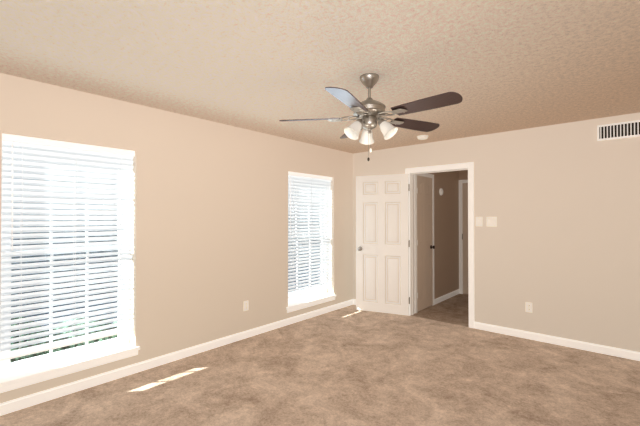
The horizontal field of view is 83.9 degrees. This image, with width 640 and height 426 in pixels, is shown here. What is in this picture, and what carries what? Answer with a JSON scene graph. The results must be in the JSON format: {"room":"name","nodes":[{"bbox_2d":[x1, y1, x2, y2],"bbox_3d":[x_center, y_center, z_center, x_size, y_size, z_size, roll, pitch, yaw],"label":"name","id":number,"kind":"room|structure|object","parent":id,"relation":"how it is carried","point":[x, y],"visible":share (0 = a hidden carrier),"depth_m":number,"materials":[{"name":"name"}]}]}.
{"room":"empty bedroom","nodes":[
{"label":"empty bedroom","id":0,"kind":"room"},
{"bbox_2d":[0,73,352,402],"bbox_3d":[-0.468,0.243,4.784,0.220,2.440,7.640,-1,-1,41],"label":"wall","id":1,"kind":"structure","parent":0,"point":[210,200],"depth_m":3.66,"materials":[{"name":"paint"}]},
{"bbox_2d":[0,141,129,375],"bbox_3d":[-2.110,0.334,3.003,0.080,1.810,0.920,-1,-1,41],"label":"window","id":2,"kind":"structure","parent":1,"relation":"in","point":[6,367],"depth_m":2.91,"materials":[{"name":"white plastic"}]},
{"bbox_2d":[0,133,134,360],"bbox_3d":[-2.010,0.249,2.917,0.065,1.638,0.912,-1,-1,41],"label":"blind","id":3,"kind":"object","parent":2,"relation":"attached to","point":[19,208],"visible":0.96,"depth_m":2.86,"materials":[{"name":"white plastic"}]},
{"bbox_2d":[0,343,139,392],"bbox_3d":[-2.019,1.245,2.914,0.162,0.075,0.990,-1,-1,41],"label":"window sill","id":4,"kind":"structure","parent":1,"relation":"attached to","point":[11,381],"depth_m":2.83,"materials":[{"name":"white wood"}]},
{"bbox_2d":[243,300,248,310],"bbox_3d":[-0.861,1.081,4.149,0.009,0.114,0.070,-1,-1,41],"label":"outlet","id":5,"kind":"object","parent":1,"relation":"attached to","point":[245,303],"visible":1,"depth_m":4.14,"materials":[{"name":"white plastic"}]},
{"bbox_2d":[288,188,326,302],"bbox_3d":[-0.240,0.358,5.151,0.080,1.810,0.955,-1,-1,41],"label":"window","id":6,"kind":"structure","parent":1,"relation":"in","point":[321,292],"depth_m":5.24,"materials":[{"name":"white plastic"}]},
{"bbox_2d":[288,172,331,297],"bbox_3d":[-0.140,0.290,5.064,0.065,1.673,0.947,-1,-1,41],"label":"blind","id":7,"kind":"object","parent":6,"relation":"attached to","point":[305,181],"visible":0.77,"depth_m":5.05,"materials":[{"name":"white plastic"}]},
{"bbox_2d":[286,294,335,312],"bbox_3d":[-0.149,1.269,5.061,0.162,0.075,1.025,-1,-1,41],"label":"window sill","id":8,"kind":"structure","parent":1,"relation":"attached to","point":[297,305],"depth_m":5.00,"materials":[{"name":"white wood"}]},
{"bbox_2d":[0,299,639,415],"bbox_3d":[0.363,1.397,2.588,3.900,0.085,5.000,-1,-1,41],"label":"baseboard","id":9,"kind":"structure","parent":1,"relation":"attached to","point":[20,403],"depth_m":3.61,"materials":[{"name":"white wood"}]},
{"bbox_2d":[0,0,639,152],"bbox_3d":[1.085,-1.032,3.445,4.340,0.080,7.640,-1,-1,41],"label":"ceiling","id":10,"kind":"structure","parent":0,"point":[253,65],"depth_m":2.27,"materials":[{"name":"beige paint"}]},
{"bbox_2d":[279,73,462,160],"bbox_3d":[0.395,-0.691,2.574,1.252,0.620,1.292,-1,-1,41],"label":"fan","id":11,"kind":"object","parent":10,"relation":"hanging from","point":[369,111],"visible":1,"depth_m":2.53,"materials":[{"name":"silver metal"}]},
{"bbox_2d":[417,135,427,139],"bbox_3d":[1.308,-0.958,4.537,0.140,0.042,0.140,-1,-1,41],"label":"smoke detector","id":12,"kind":"object","parent":10,"relation":"attached to","point":[420,137],"visible":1,"depth_m":4.50,"materials":[{"name":"white plastic"}]},
{"bbox_2d":[0,294,639,425],"bbox_3d":[1.085,1.478,3.417,4.340,0.060,7.640,-1,-1,41],"label":"floor","id":13,"kind":"structure","parent":0,"point":[346,366],"depth_m":3.01,"materials":[{"name":"brown carpet"}]},
{"bbox_2d":[414,170,467,311],"bbox_3d":[2.375,0.252,5.583,1.283,2.440,1.900,-1,-1,41],"label":"hall","id":14,"kind":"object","parent":13,"relation":"on","point":[446,206],"visible":0.1,"depth_m":6.15,"materials":[{"name":"beige paint"}]},
{"bbox_2d":[417,175,434,311],"bbox_3d":[1.633,0.451,5.452,0.072,2.015,0.546,-1,-1,41],"label":"closet door","id":15,"kind":"structure","parent":14,"relation":"attached to","point":[425,247],"depth_m":5.46,"materials":[{"name":"beige paint"}]},
{"bbox_2d":[435,289,459,303],"bbox_3d":[2.207,1.436,6.147,0.013,0.085,1.110,-1,-1,41],"label":"baseboard","id":16,"kind":"structure","parent":14,"relation":"attached to","point":[451,294],"depth_m":6.09,"materials":[{"name":"white wood"}]},
{"bbox_2d":[462,183,467,293],"bbox_3d":[2.906,0.460,6.256,0.806,2.015,0.042,-1,-1,41],"label":"end door","id":17,"kind":"structure","parent":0,"point":[464,185],"depth_m":6.49,"materials":[{"name":"white wood"}]},
{"bbox_2d":[353,112,639,351],"bbox_3d":[2.127,0.240,4.460,4.120,2.440,0.120,-1,-1,41],"label":"wall","id":18,"kind":"structure","parent":0,"point":[565,202],"depth_m":3.97,"materials":[{"name":"paint"}]},
{"bbox_2d":[356,174,409,315],"bbox_3d":[0.898,0.449,5.212,0.794,2.015,0.169,0,-1,29],"label":"door","id":19,"kind":"structure","parent":18,"relation":"in","point":[382,201],"depth_m":5.21,"materials":[{"name":"white wood"}]},
{"bbox_2d":[405,162,473,327],"bbox_3d":[1.640,0.410,4.882,0.951,2.109,0.152,-1,-1,41],"label":"door frame","id":20,"kind":"structure","parent":18,"relation":"attached to","point":[469,166],"depth_m":4.69,"materials":[{"name":"white wood"}]},
{"bbox_2d":[414,173,467,312],"bbox_3d":[2.335,0.427,5.589,0.953,2.090,1.800,-1,-1,41],"label":"trim","id":21,"kind":"structure","parent":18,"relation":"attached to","point":[415,175],"depth_m":5.69,"materials":[{"name":"white wood"}]},
{"bbox_2d":[476,217,496,226],"bbox_3d":[2.069,0.111,4.422,0.234,0.111,0.016,-1,-1,41],"label":"switch plates","id":22,"kind":"object","parent":18,"relation":"attached to","point":[490,221],"visible":1,"depth_m":4.40,"materials":[{"name":"white plastic"}]},
{"bbox_2d":[525,302,531,312],"bbox_3d":[2.415,1.091,4.114,0.070,0.114,0.009,-1,-1,41],"label":"outlet","id":23,"kind":"object","parent":18,"relation":"attached to","point":[528,306],"visible":1,"depth_m":4.11,"materials":[{"name":"white plastic"}]},
{"bbox_2d":[597,120,639,140],"bbox_3d":[3.055,-0.834,3.577,0.425,0.157,0.011,-1,-1,41],"label":"air vent","id":24,"kind":"object","parent":18,"relation":"in","point":[631,128],"visible":1,"depth_m":3.60,"materials":[{"name":"white metal"}]},
{"label":"outside","id":25,"kind":"structure","parent":0,"visible":0},
{"bbox_2d":[11,264,320,330],"bbox_3d":[-14.631,1.997,18.955,39.780,0.150,80.000,-1,-1,41],"label":"ground","id":26,"kind":"structure","parent":25,"point":[319,264],"depth_m":6.76,"materials":[{"name":"green plant"}]},
{"bbox_2d":[10,316,117,362],"bbox_3d":[-2.872,1.344,3.060,0.971,0.921,4.024,-1,-1,41],"label":"hedge","id":27,"kind":"object","parent":26,"relation":"on","point":[113,336],"visible":0.03,"depth_m":3.22,"materials":[{"name":"green plant"}]},
{"bbox_2d":[11,160,319,274],"bbox_3d":[-7.579,-0.567,15.494,7.800,4.900,24.800,-1,-1,41],"label":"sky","id":28,"kind":"structure","parent":26,"relation":"on","point":[16,160],"depth_m":10.34,"materials":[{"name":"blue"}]},
{"bbox_2d":[11,197,320,306],"bbox_3d":[-2.687,0.736,9.897,0.110,2.169,30.005,-1,-1,41],"label":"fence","id":29,"kind":"object","parent":26,"relation":"on","point":[32,197],"visible":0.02,"depth_m":7.24,"materials":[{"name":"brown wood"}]}
]}

